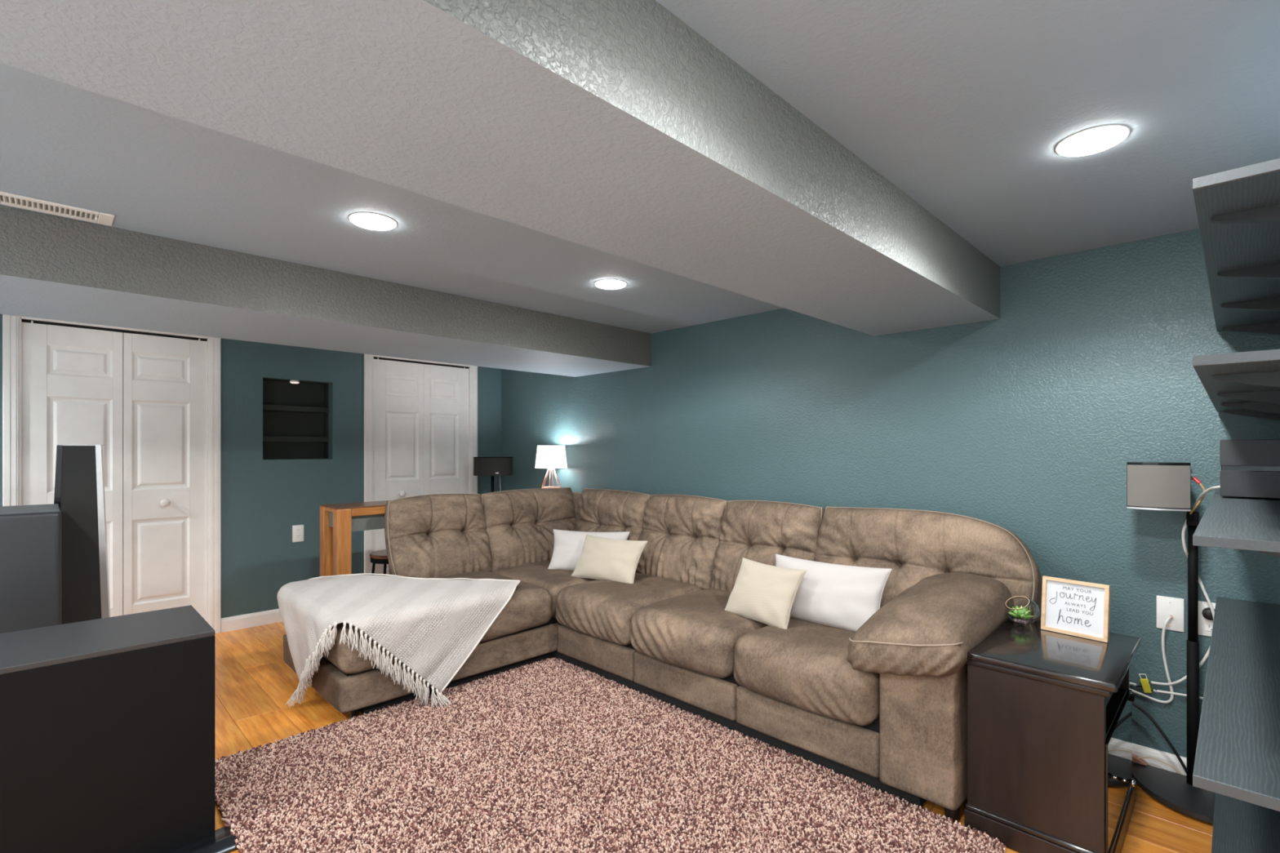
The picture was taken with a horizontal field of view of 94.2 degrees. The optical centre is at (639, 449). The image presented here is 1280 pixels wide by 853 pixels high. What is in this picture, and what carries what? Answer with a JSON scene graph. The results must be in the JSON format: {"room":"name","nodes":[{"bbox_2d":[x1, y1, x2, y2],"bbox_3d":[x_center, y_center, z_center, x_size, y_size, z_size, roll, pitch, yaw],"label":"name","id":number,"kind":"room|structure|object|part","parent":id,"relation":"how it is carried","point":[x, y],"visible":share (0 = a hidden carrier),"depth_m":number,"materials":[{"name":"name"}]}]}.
{"room":"leisure room","nodes":[
{"label":"leisure room","id":0,"kind":"room"},
{"bbox_2d":[22,321,444,366],"bbox_3d":[-2.854,0.217,4.741,2.972,2.106,0.020,0,0,-45],"label":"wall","id":1,"kind":"structure","parent":0,"point":[23,322],"depth_m":4.09,"materials":[{"name":"paint"}]},
{"bbox_2d":[0,314,501,617],"bbox_3d":[-3.816,0.217,3.389,6.800,2.106,0.225,0,0,-45],"label":"wall","id":2,"kind":"structure","parent":0,"point":[289,450],"depth_m":4.46,"materials":[{"name":"teal paint"}]},
{"bbox_2d":[2,314,221,633],"bbox_3d":[-3.307,0.218,3.797,1.034,2.103,0.118,0,0,-45],"label":"trim","id":3,"kind":"structure","parent":2,"relation":"attached to","point":[11,324],"depth_m":3.78,"materials":[{"name":"white paint"}]},
{"bbox_2d":[21,319,207,622],"bbox_3d":[-3.282,0.250,3.770,0.888,2.016,0.090,0,0,-45],"label":"door","id":4,"kind":"structure","parent":2,"relation":"in","point":[140,396],"depth_m":3.81,"materials":[{"name":"white paint"}]},
{"bbox_3d":[-3.432,-0.028,3.652,0.292,0.579,0.030,0,0,-45],"label":"panel","id":5,"kind":"part","parent":4,"relation":"part of","materials":[{"name":"white paint"}]},
{"bbox_3d":[-3.432,-0.535,3.652,0.292,0.182,0.030,0,0,-45],"label":"panel","id":6,"kind":"part","parent":4,"relation":"part of","materials":[{"name":"white paint"}]},
{"bbox_3d":[-3.432,0.726,3.652,0.292,0.547,0.030,0,0,-45],"label":"panel","id":7,"kind":"part","parent":4,"relation":"part of","materials":[{"name":"white paint"}]},
{"bbox_3d":[-3.157,0.726,3.926,0.296,0.547,0.030,0,0,-45],"label":"panel","id":8,"kind":"part","parent":4,"relation":"part of","materials":[{"name":"white paint"}]},
{"bbox_3d":[-3.157,-0.028,3.926,0.296,0.579,0.030,0,0,-45],"label":"panel","id":9,"kind":"part","parent":4,"relation":"part of","materials":[{"name":"white paint"}]},
{"bbox_3d":[-3.157,-0.535,3.926,0.296,0.182,0.030,0,0,-45],"label":"panel","id":10,"kind":"part","parent":4,"relation":"part of","materials":[{"name":"white paint"}]},
{"bbox_3d":[-3.118,0.350,3.907,0.052,0.052,0.052,0,0,-45],"label":"knob","id":11,"kind":"part","parent":4,"relation":"part of","materials":[{"name":"white paint"}]},
{"bbox_2d":[221,608,282,632],"bbox_3d":[-2.567,1.222,4.467,0.960,0.096,0.014,0,0,-45],"label":"baseboard","id":12,"kind":"structure","parent":2,"relation":"attached to","point":[262,618],"depth_m":4.25,"materials":[{"name":"white paint"}]},
{"bbox_2d":[289,380,299,383],"bbox_3d":[-2.615,-0.509,4.506,0.062,0.022,0.062,0,0,-45],"label":"puck light","id":13,"kind":"object","parent":2,"relation":"attached to","point":[291,381],"visible":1,"depth_m":4.49,"materials":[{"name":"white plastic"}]},
{"bbox_2d":[262,435,328,442],"bbox_3d":[-2.668,-0.077,4.581,0.468,0.040,0.120,0,0,-45],"label":"niche shelf","id":14,"kind":"object","parent":2,"relation":"attached to","point":[265,438],"depth_m":4.57,"materials":[{"name":"black paint"}]},
{"bbox_2d":[262,404,328,413],"bbox_3d":[-2.668,-0.310,4.581,0.468,0.040,0.120,0,0,-45],"label":"niche shelf","id":15,"kind":"object","parent":2,"relation":"attached to","point":[266,408],"depth_m":4.58,"materials":[{"name":"black paint"}]},
{"bbox_2d":[292,524,303,542],"bbox_3d":[-2.567,0.632,4.470,0.076,0.125,0.008,0,0,-45],"label":"power outlet","id":16,"kind":"object","parent":2,"relation":"attached to","point":[298,530],"visible":1,"depth_m":4.47,"materials":[{"name":"white plastic"}]},
{"bbox_2d":[373,356,468,576],"bbox_3d":[-1.877,0.250,5.172,0.868,2.016,0.090,0,0,-45],"label":"door","id":17,"kind":"structure","parent":2,"relation":"in","point":[420,411],"depth_m":5.14,"materials":[{"name":"white paint"}]},
{"bbox_3d":[-2.025,-0.028,5.055,0.280,0.579,0.030,0,0,-45],"label":"panel","id":18,"kind":"part","parent":17,"relation":"part of","materials":[{"name":"white paint"}]},
{"bbox_3d":[-2.025,-0.535,5.055,0.280,0.182,0.030,0,0,-45],"label":"panel","id":19,"kind":"part","parent":17,"relation":"part of","materials":[{"name":"white paint"}]},
{"bbox_3d":[-2.006,0.375,5.017,0.052,0.052,0.052,0,0,-45],"label":"knob","id":20,"kind":"part","parent":17,"relation":"part of","materials":[{"name":"white paint"}]},
{"bbox_3d":[-1.757,-0.028,5.323,0.270,0.579,0.030,0,0,-45],"label":"panel","id":21,"kind":"part","parent":17,"relation":"part of","materials":[{"name":"white paint"}]},
{"bbox_3d":[-1.757,-0.535,5.323,0.270,0.182,0.030,0,0,-45],"label":"panel","id":22,"kind":"part","parent":17,"relation":"part of","materials":[{"name":"white paint"}]},
{"bbox_2d":[364,354,477,573],"bbox_3d":[-1.902,0.218,5.198,1.014,2.103,0.118,0,0,-45],"label":"trim","id":23,"kind":"structure","parent":2,"relation":"attached to","point":[368,358],"depth_m":4.85,"materials":[{"name":"white paint"}]},
{"bbox_2d":[0,0,1279,333],"bbox_3d":[-1.865,-0.886,1.433,7.000,0.100,5.500,0,0,-45],"label":"ceiling","id":24,"kind":"structure","parent":0,"point":[965,107],"depth_m":1.65,"materials":[{"name":"paint"}]},
{"bbox_2d":[0,191,115,226],"bbox_3d":[-2.029,-0.829,2.054,0.316,0.014,0.130,0,0,-45],"label":"ceiling vent","id":25,"kind":"object","parent":24,"relation":"in","point":[6,198],"visible":1,"depth_m":2.06,"materials":[{"name":"white plastic"}]},
{"bbox_2d":[348,212,396,230],"bbox_3d":[-0.976,-0.829,2.177,0.162,0.014,0.162,0,0,-45],"label":"recessed light","id":26,"kind":"object","parent":24,"relation":"in","point":[370,220],"visible":1,"depth_m":2.15,"materials":[{"name":"white paint"}]},
{"bbox_2d":[0,0,999,336],"bbox_3d":[-0.965,-0.717,0.531,6.800,0.238,0.586,0,0,-45],"label":"beam","id":27,"kind":"structure","parent":24,"relation":"attached to","point":[616,127],"depth_m":1.14,"materials":[{"name":"paint"}]},
{"bbox_2d":[594,279,626,288],"bbox_3d":[-0.149,-0.829,3.005,0.162,0.014,0.162,0,0,-45],"label":"recessed light","id":28,"kind":"object","parent":24,"relation":"in","point":[605,283],"visible":1,"depth_m":2.97,"materials":[{"name":"white paint"}]},
{"bbox_2d":[1054,124,1130,156],"bbox_3d":[1.222,-0.829,1.610,0.162,0.014,0.162,0,0,-45],"label":"recessed light","id":29,"kind":"object","parent":24,"relation":"in","point":[1094,140],"visible":1,"depth_m":1.59,"materials":[{"name":"white paint"}]},
{"bbox_2d":[214,622,1213,852],"bbox_3d":[-1.865,1.320,1.433,7.000,0.100,5.500,0,0,-45],"label":"floor","id":30,"kind":"structure","parent":0,"point":[254,682],"depth_m":2.84,"materials":[{"name":"brown wood"}]},
{"bbox_2d":[0,503,61,633],"bbox_3d":[-2.834,0.765,2.514,0.555,1.010,0.400,0,0,-45],"label":"speaker","id":31,"kind":"object","parent":30,"relation":"on","point":[30,535],"visible":0.63,"depth_m":2.50},
{"bbox_3d":[-2.834,0.266,2.514,0.545,0.012,0.390,0,0,-45],"label":"panel","id":32,"kind":"part","parent":31,"relation":"part of","materials":[{"name":"grey wood"}]},
{"bbox_2d":[53,444,110,624],"bbox_3d":[-2.868,0.624,3.060,0.334,1.293,0.388,0,0,-45],"label":"tower speaker","id":33,"kind":"object","parent":30,"relation":"on","point":[79,480],"visible":0.63,"depth_m":2.95},
{"bbox_3d":[-2.846,0.610,2.889,0.064,1.260,0.017,0,0,-39],"label":"edge trim","id":34,"kind":"part","parent":33,"relation":"part of","materials":[{"name":"grey plastic"}]},
{"bbox_3d":[-2.705,0.610,3.004,0.064,1.260,0.017,0,0,-39],"label":"edge trim","id":35,"kind":"part","parent":33,"relation":"part of","materials":[{"name":"silver metal"}]},
{"bbox_2d":[0,604,238,852],"bbox_3d":[-1.741,0.930,1.819,0.760,0.680,0.560,0,0,-45],"label":"speaker","id":36,"kind":"object","parent":30,"relation":"on","point":[108,725],"visible":0.99,"depth_m":1.78,"materials":[{"name":"wood"}]},
{"bbox_3d":[-1.796,0.599,1.844,0.718,0.018,0.447,0,0,-45],"label":"panel","id":37,"kind":"part","parent":36,"relation":"part of","materials":[{"name":"black wood"}]},
{"bbox_2d":[320,500,390,576],"bbox_3d":[-1.337,0.815,4.376,1.775,0.911,0.330,0,0,-45],"label":"console table","id":38,"kind":"object","parent":30,"relation":"on","point":[338,522],"visible":0.3,"depth_m":3.76,"materials":[{"name":"brown wood"}]},
{"bbox_3d":[-2.024,0.820,3.868,0.085,0.901,0.078,0,0,-45],"label":"leg","id":39,"kind":"part","parent":38,"relation":"part of","materials":[{"name":"brown wood"}]},
{"bbox_3d":[-1.941,0.382,3.773,0.052,0.026,0.172,0,0,-45],"label":"rail","id":40,"kind":"part","parent":38,"relation":"part of","materials":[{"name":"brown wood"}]},
{"bbox_3d":[-1.846,0.820,3.690,0.085,0.901,0.078,0,0,-45],"label":"leg","id":41,"kind":"part","parent":38,"relation":"part of","materials":[{"name":"brown wood"}]},
{"bbox_3d":[-1.806,0.363,3.908,0.439,0.009,0.326,0,0,-45],"label":"panel","id":42,"kind":"part","parent":38,"relation":"part of","materials":[{"name":"brown wood"}]},
{"bbox_3d":[-1.238,0.393,4.277,1.603,0.048,0.050,0,0,-45],"label":"rail","id":43,"kind":"part","parent":38,"relation":"part of","materials":[{"name":"brown wood"}]},
{"bbox_2d":[534,445,567,488],"bbox_3d":[-0.734,0.164,4.915,0.264,0.389,0.264,0,0,-45],"label":"table lamp","id":44,"kind":"object","parent":38,"relation":"on","point":[549,457],"visible":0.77,"depth_m":4.81,"materials":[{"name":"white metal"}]},
{"bbox_3d":[-0.734,0.061,4.915,0.264,0.185,0.264,0,0,-45],"label":"lamp shade","id":45,"kind":"part","parent":44,"relation":"part of","materials":[{"name":"white fabric"}]},
{"bbox_2d":[369,549,388,575],"bbox_3d":[-1.848,1.020,4.460,0.344,0.501,0.344,0,0,-45],"label":"round stool","id":46,"kind":"object","parent":30,"relation":"on","point":[380,557],"visible":0.28,"depth_m":4.32,"materials":[{"name":"brown wood"}]},
{"bbox_3d":[-2.013,1.035,4.460,0.070,0.472,0.020,0,0,0],"label":"leg","id":47,"kind":"part","parent":46,"relation":"part of","materials":[{"name":"black metal"}]},
{"bbox_3d":[-1.848,0.782,4.460,0.324,0.024,0.324,0,0,-45],"label":"seat","id":48,"kind":"part","parent":46,"relation":"part of","materials":[{"name":"brown wood"}]},
{"bbox_3d":[-1.848,1.035,4.295,0.020,0.472,0.070,0,0,0],"label":"leg","id":49,"kind":"part","parent":46,"relation":"part of","materials":[{"name":"black metal"}]},
{"bbox_2d":[473,457,512,492],"bbox_3d":[-1.299,0.668,5.245,0.333,1.203,0.261,0,0,0],"label":"speaker","id":50,"kind":"object","parent":30,"relation":"on","point":[482,466],"visible":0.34,"depth_m":5.14},
{"bbox_3d":[-1.299,0.071,5.210,0.333,0.008,0.192,0,0,0],"label":"lid","id":51,"kind":"part","parent":50,"relation":"part of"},
{"bbox_2d":[215,657,1006,852],"bbox_3d":[-0.288,1.264,2.121,1.725,0.012,2.385,0,0,-45],"label":"shag rug","id":52,"kind":"object","parent":30,"relation":"on","point":[553,755],"visible":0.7,"depth_m":2.20,"materials":[{"name":"pink carpet"}]},
{"bbox_2d":[282,487,1042,823],"bbox_3d":[-0.145,0.778,2.969,2.125,0.983,3.267,0,0,-45],"label":"sectional sofa","id":53,"kind":"object","parent":30,"relation":"on","point":[882,704],"visible":0.74,"depth_m":2.80,"materials":[{"name":"beige fabric"}]},
{"bbox_2d":[276,573,520,708],"bbox_3d":[-1.383,1.000,3.091,1.341,0.531,0.882,0,0,5],"label":"throw blanket","id":54,"kind":"object","parent":53,"relation":"on","point":[432,626],"visible":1,"depth_m":2.98,"materials":[{"name":"white fabric"}]},
{"bbox_2d":[282,570,552,674],"bbox_3d":[-1.261,0.912,3.424,1.188,0.244,0.996,0,0,-45],"label":"seat cushion","id":55,"kind":"object","parent":53,"relation":"on","point":[529,610],"depth_m":3.31,"materials":[{"name":"beige fabric"}]},
{"bbox_3d":[-0.954,1.127,3.773,2.090,0.162,0.962,0,0,-45],"label":"panel","id":56,"kind":"part","parent":53,"relation":"part of","materials":[{"name":"beige fabric"}]},
{"bbox_2d":[384,493,492,577],"bbox_3d":[-1.287,0.581,3.855,0.686,0.570,0.278,0,0,-45],"label":"cushion","id":57,"kind":"object","parent":53,"relation":"on","point":[436,535],"depth_m":3.79,"materials":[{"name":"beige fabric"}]},
{"bbox_2d":[480,487,575,571],"bbox_3d":[-0.773,0.581,4.367,0.829,0.569,0.280,0,0,-45],"label":"cushion","id":58,"kind":"object","parent":53,"relation":"on","point":[518,526],"depth_m":4.23,"materials":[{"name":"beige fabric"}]},
{"bbox_2d":[492,560,596,617],"bbox_3d":[-0.533,0.912,4.080,0.775,0.228,0.836,0,0,-45],"label":"seat cushion","id":59,"kind":"object","parent":53,"relation":"on","point":[536,572],"depth_m":3.82,"materials":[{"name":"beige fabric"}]},
{"bbox_2d":[547,528,629,570],"bbox_3d":[-0.344,0.680,3.976,0.541,0.261,0.154,0,0,12],"label":"throw pillow","id":60,"kind":"object","parent":53,"relation":"on","point":[568,544],"visible":0.6,"depth_m":3.97,"materials":[{"name":"white fabric"}]},
{"bbox_3d":[0.044,1.127,3.623,0.889,0.162,0.652,0,0,-45],"label":"panel","id":61,"kind":"part","parent":53,"relation":"part of","materials":[{"name":"beige fabric"}]},
{"bbox_2d":[571,534,647,583],"bbox_3d":[-0.196,0.684,3.700,0.490,0.252,0.180,0,0,36],"label":"throw pillow","id":62,"kind":"object","parent":53,"relation":"on","point":[601,558],"visible":0.93,"depth_m":3.64,"materials":[{"name":"beige fabric"}]},
{"bbox_2d":[571,488,651,541],"bbox_3d":[-0.235,0.581,4.256,0.274,0.569,0.742,0,0,-45],"label":"cushion","id":63,"kind":"object","parent":53,"relation":"on","point":[598,510],"depth_m":4.19,"materials":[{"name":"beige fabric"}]},
{"bbox_2d":[555,572,702,644],"bbox_3d":[-0.030,0.911,3.539,0.788,0.242,0.631,0,0,-45],"label":"seat cushion","id":64,"kind":"object","parent":53,"relation":"on","point":[601,611],"depth_m":3.31,"materials":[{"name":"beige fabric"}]},
{"bbox_2d":[635,494,728,590],"bbox_3d":[0.242,0.580,3.773,0.281,0.570,0.681,0,0,-45],"label":"cushion","id":65,"kind":"object","parent":53,"relation":"on","point":[683,534],"depth_m":3.68,"materials":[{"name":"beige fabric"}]},
{"bbox_3d":[0.501,1.127,3.165,0.889,0.162,0.648,0,0,-45],"label":"panel","id":66,"kind":"part","parent":53,"relation":"part of","materials":[{"name":"beige fabric"}]},
{"bbox_2d":[630,587,768,678],"bbox_3d":[0.419,0.912,3.084,0.794,0.247,0.642,0,0,-45],"label":"seat cushion","id":67,"kind":"object","parent":53,"relation":"on","point":[693,633],"depth_m":2.82,"materials":[{"name":"beige fabric"}]},
{"bbox_2d":[724,557,806,629],"bbox_3d":[0.586,0.681,2.830,0.174,0.260,0.394,0,0,-37],"label":"throw pillow","id":68,"kind":"object","parent":53,"relation":"on","point":[765,593],"visible":0.93,"depth_m":2.76,"materials":[{"name":"beige fabric"}]},
{"bbox_2d":[711,500,825,591],"bbox_3d":[0.694,0.581,3.323,0.278,0.569,0.655,0,0,-45],"label":"cushion","id":69,"kind":"object","parent":53,"relation":"on","point":[756,531],"depth_m":3.31,"materials":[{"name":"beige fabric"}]},
{"bbox_2d":[733,617,879,725],"bbox_3d":[0.874,0.911,2.629,0.792,0.242,0.639,0,0,-45],"label":"seat cushion","id":70,"kind":"object","parent":53,"relation":"on","point":[805,666],"depth_m":2.36,"materials":[{"name":"beige fabric"}]},
{"bbox_3d":[0.554,0.672,3.667,0.150,0.655,3.235,0,0,-45],"label":"frame","id":71,"kind":"part","parent":53,"relation":"part of","materials":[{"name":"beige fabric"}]},
{"bbox_3d":[0.956,1.127,2.708,0.888,0.162,0.648,0,0,-45],"label":"panel","id":72,"kind":"part","parent":53,"relation":"part of","materials":[{"name":"beige fabric"}]},
{"bbox_2d":[775,554,892,631],"bbox_3d":[0.851,0.666,2.759,0.168,0.289,0.584,0,0,-45],"label":"throw pillow","id":73,"kind":"object","parent":53,"relation":"on","point":[843,597],"visible":0.63,"depth_m":2.66,"materials":[{"name":"white fabric"}]},
{"bbox_3d":[1.271,0.957,2.374,0.911,0.503,0.271,0,0,-45],"label":"arm","id":74,"kind":"part","parent":53,"relation":"part of","materials":[{"name":"beige fabric"}]},
{"bbox_2d":[813,507,1039,608],"bbox_3d":[1.253,0.577,2.761,0.284,0.578,0.998,0,0,-45],"label":"cushion","id":75,"kind":"object","parent":53,"relation":"on","point":[917,546],"depth_m":2.70,"materials":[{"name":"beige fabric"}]},
{"bbox_2d":[964,618,1141,852],"bbox_3d":[1.430,0.970,2.043,0.608,0.600,0.426,0,0,-45],"label":"nightstand","id":76,"kind":"object","parent":30,"relation":"on","point":[1049,713],"visible":0.88,"depth_m":1.87,"materials":[{"name":"brown wood"}]},
{"bbox_2d":[1004,595,1039,625],"bbox_3d":[1.459,0.616,2.275,0.106,0.107,0.118,0,0,-45],"label":"terrarium","id":77,"kind":"object","parent":76,"relation":"on","point":[1023,611],"visible":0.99,"depth_m":2.25,"materials":[{"name":"clear glass"}]},
{"bbox_3d":[1.229,0.950,1.866,0.022,0.470,0.365,0,0,-45],"label":"panel","id":78,"kind":"part","parent":76,"relation":"part of","materials":[{"name":"brown wood"}]},
{"bbox_3d":[1.424,0.706,2.054,0.588,0.023,0.389,0,0,-45],"label":"cornice","id":79,"kind":"part","parent":76,"relation":"part of","materials":[{"name":"brown wood"}]},
{"bbox_3d":[1.423,1.191,2.055,0.582,0.018,0.379,0,0,-45],"label":"molding","id":80,"kind":"part","parent":76,"relation":"part of","materials":[{"name":"brown wood"}]},
{"bbox_2d":[1040,576,1111,643],"bbox_3d":[1.583,0.573,2.159,0.075,0.198,0.202,0,0,-38],"label":"picture frame","id":81,"kind":"object","parent":76,"relation":"on","point":[1081,609],"visible":1,"depth_m":2.14,"materials":[{"name":"white paper"}]},
{"bbox_3d":[1.510,0.573,2.222,0.035,0.172,0.013,0,0,-38],"label":"frame rail","id":82,"kind":"part","parent":81,"relation":"part of","materials":[{"name":"brown wood"}]},
{"bbox_3d":[1.561,0.664,2.142,0.019,0.014,0.202,0,0,-38],"label":"frame rail","id":83,"kind":"part","parent":81,"relation":"part of","materials":[{"name":"brown wood"}]},
{"bbox_3d":[1.575,0.481,2.153,0.019,0.014,0.202,0,0,-38],"label":"frame rail","id":84,"kind":"part","parent":81,"relation":"part of","materials":[{"name":"brown wood"}]},
{"bbox_3d":[1.626,0.573,2.073,0.035,0.172,0.013,0,0,-38],"label":"frame rail","id":85,"kind":"part","parent":81,"relation":"part of","materials":[{"name":"brown wood"}]},
{"bbox_3d":[1.545,0.735,1.937,0.526,0.040,0.020,0,0,-45],"label":"rail","id":86,"kind":"part","parent":76,"relation":"part of","materials":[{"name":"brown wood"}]},
{"bbox_2d":[1106,688,1127,742],"bbox_3d":[1.426,0.866,2.057,0.526,0.018,0.349,0,0,-45],"label":"shelf","id":87,"kind":"object","parent":76,"relation":"attached to","point":[1115,704],"depth_m":1.95,"materials":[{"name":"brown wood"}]},
{"bbox_3d":[1.617,0.950,2.253,0.022,0.470,0.365,0,0,-45],"label":"panel","id":88,"kind":"part","parent":76,"relation":"part of","materials":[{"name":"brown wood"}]},
{"bbox_3d":[1.555,1.018,1.928,0.558,0.320,0.006,0,0,-45],"label":"glass door","id":89,"kind":"part","parent":76,"relation":"part of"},
{"bbox_3d":[1.550,1.055,1.890,0.025,0.025,0.040,0,0,-45],"label":"door knob","id":90,"kind":"part","parent":76,"relation":"part of","materials":[{"name":"silver metal"}]},
{"bbox_2d":[1126,462,1214,823],"bbox_3d":[1.966,0.659,2.161,0.292,1.222,0.363,0,0,-45],"label":"speaker","id":91,"kind":"object","parent":30,"relation":"on","point":[1152,486],"visible":0.85,"depth_m":2.19},
{"bbox_2d":[1131,752,1147,765],"bbox_3d":[1.964,1.221,2.361,0.032,0.034,0.075,0,0,-45],"label":"wrapping","id":92,"kind":"object","parent":91,"relation":"on","point":[1134,757],"visible":0.64,"depth_m":2.35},
{"bbox_2d":[1127,464,1190,508],"bbox_3d":[1.883,0.134,2.163,0.173,0.152,0.033,0,0,39],"label":"grille","id":93,"kind":"object","parent":91,"relation":"attached to","point":[1148,486],"depth_m":2.15,"materials":[{"name":"grey fabric"}]},
{"bbox_2d":[1131,701,1186,774],"bbox_3d":[1.982,1.105,2.318,0.029,0.262,0.248,0,0,-39],"label":"cable","id":94,"kind":"object","parent":91,"relation":"attached to","point":[1138,707],"visible":0.69,"depth_m":2.27,"materials":[{"name":"black plastic"}]},
{"bbox_2d":[1137,756,1182,774],"bbox_3d":[2.012,1.222,2.311,0.137,0.032,0.017,0,0,43],"label":"wire","id":95,"kind":"object","parent":91,"relation":"on","point":[1146,757],"visible":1,"depth_m":2.31,"materials":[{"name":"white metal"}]},
{"bbox_2d":[1151,520,1214,685],"bbox_3d":[2.038,0.591,2.248,0.096,0.664,0.190,0,0,-33],"label":"cable","id":96,"kind":"object","parent":91,"relation":"attached to","point":[1183,534],"visible":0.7,"depth_m":2.21,"materials":[{"name":"plastic"}]},
{"bbox_2d":[1192,485,1220,508],"bbox_3d":[1.949,0.167,2.044,0.015,0.104,0.352,0,0,33],"label":"cable","id":97,"kind":"object","parent":91,"relation":"attached to","point":[1210,489],"visible":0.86,"depth_m":2.07,"materials":[{"name":"white plastic"}]},
{"bbox_2d":[1211,792,1279,852],"bbox_3d":[1.663,1.225,1.474,1.708,0.090,0.366,0,0,-45],"label":"support","id":98,"kind":"object","parent":30,"relation":"on","point":[1239,826],"visible":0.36,"depth_m":1.86,"materials":[{"name":"grey wood"}]},
{"bbox_2d":[501,228,1279,757],"bbox_3d":[0.577,0.217,3.870,0.100,2.106,5.500,0,0,-45],"label":"wall","id":99,"kind":"structure","parent":0,"point":[1028,422],"depth_m":2.73,"materials":[{"name":"teal paint"}]},
{"bbox_2d":[0,204,651,377],"bbox_3d":[-2.633,-0.717,2.203,6.800,0.238,0.872,0,0,-45],"label":"ceiling soffit","id":100,"kind":"structure","parent":99,"relation":"attached to","point":[52,267],"depth_m":2.73,"materials":[{"name":"paint"}]},
{"bbox_2d":[1136,674,1156,693],"bbox_3d":[2.004,0.926,2.353,0.014,0.074,0.064,0,0,-45],"label":"splitter","id":101,"kind":"object","parent":99,"relation":"attached to","point":[1145,683],"visible":1,"depth_m":2.35,"materials":[{"name":"yellow plastic"}]},
{"bbox_2d":[1153,689,1203,699],"bbox_3d":[2.095,0.942,2.255,0.010,0.022,0.229,0,0,-43],"label":"lead","id":102,"kind":"object","parent":101,"relation":"attached to","point":[1154,691],"visible":0.56,"depth_m":2.29,"materials":[{"name":"white plastic"}]},
{"bbox_2d":[1131,742,1186,776],"bbox_3d":[0.537,1.226,3.830,0.014,0.088,5.300,0,0,-45],"label":"baseboard","id":103,"kind":"structure","parent":99,"relation":"attached to","point":[1140,751],"depth_m":2.33,"materials":[{"name":"white paint"}]},
{"bbox_2d":[1156,595,1183,631],"bbox_3d":[2.055,0.638,2.307,0.016,0.127,0.080,0,0,-45],"label":"outlet","id":104,"kind":"object","parent":99,"relation":"attached to","point":[1166,606],"visible":1,"depth_m":2.31,"materials":[{"name":"white plastic"}]},
{"bbox_2d":[1129,616,1173,703],"bbox_3d":[1.984,0.817,2.357,0.034,0.346,0.192,0,0,-45],"label":"cable","id":105,"kind":"object","parent":104,"relation":"hanging from","point":[1169,618],"visible":0.86,"depth_m":2.31,"materials":[{"name":"white plastic"}]},
{"bbox_2d":[1198,600,1215,636],"bbox_3d":[2.139,0.638,2.228,0.009,0.127,0.080,0,0,-45],"label":"power outlet","id":106,"kind":"object","parent":99,"relation":"attached to","point":[1205,626],"visible":0.38,"depth_m":2.24,"materials":[{"name":"white plastic"}]},
{"bbox_2d":[1201,607,1214,620],"bbox_3d":[2.125,0.615,2.219,0.028,0.044,0.044,0,0,-45],"label":"plug","id":107,"kind":"object","parent":106,"relation":"attached to","point":[1206,612],"visible":0.77,"depth_m":2.21,"materials":[{"name":"black plastic"}]},
{"bbox_2d":[1204,622,1213,631],"bbox_3d":[2.137,0.667,2.226,0.002,0.030,0.034,0,0,-45],"label":"socket","id":108,"kind":"object","parent":106,"relation":"attached to","point":[1208,626],"depth_m":2.23,"materials":[{"name":"white plastic"}]},
{"bbox_3d":[0.042,0.217,-0.478,6.800,2.106,0.100,0,0,-45],"label":"wall","id":109,"kind":"structure","parent":0,"visible":0},
{"bbox_2d":[1192,596,1279,811],"bbox_3d":[1.662,0.602,1.473,1.710,0.109,0.367,0,0,-45],"label":"wall shelf","id":110,"kind":"object","parent":109,"relation":"attached to","point":[1237,754],"visible":1,"depth_m":1.26,"materials":[{"name":"grey wood"}]},
{"bbox_2d":[1192,158,1279,334],"bbox_3d":[1.662,-0.401,1.473,1.710,0.109,0.367,0,0,-45],"label":"wall shelf","id":111,"kind":"object","parent":109,"relation":"attached to","point":[1237,210],"visible":1,"depth_m":1.25,"materials":[{"name":"grey wood"}]},
{"bbox_2d":[1192,348,1279,420],"bbox_3d":[1.662,-0.103,1.473,1.710,0.108,0.367,0,0,-45],"label":"wall shelf","id":112,"kind":"object","parent":109,"relation":"attached to","point":[1246,384],"visible":1,"depth_m":1.10,"materials":[{"name":"grey wood"}]},
{"bbox_2d":[1192,488,1279,556],"bbox_3d":[1.662,0.198,1.473,1.710,0.108,0.367,0,0,-45],"label":"wall shelf","id":113,"kind":"object","parent":109,"relation":"attached to","point":[1244,523],"visible":0.85,"depth_m":1.13,"materials":[{"name":"grey wood"}]},
{"bbox_2d":[1220,439,1279,498],"bbox_3d":[1.957,0.058,1.765,0.360,0.172,0.334,0,0,-45],"label":"receiver","id":114,"kind":"object","parent":113,"relation":"on","point":[1249,468],"visible":1,"depth_m":1.71,"materials":[{"name":"black metal"}]},
{"bbox_3d":[1.834,0.010,1.642,0.012,0.076,0.334,0,0,-45],"label":"panel","id":115,"kind":"part","parent":114,"relation":"part of","materials":[{"name":"black metal"}]},
{"bbox_3d":[1.834,0.101,1.642,0.012,0.076,0.334,0,0,-45],"label":"panel","id":116,"kind":"part","parent":114,"relation":"part of","materials":[{"name":"black metal"}]}
]}

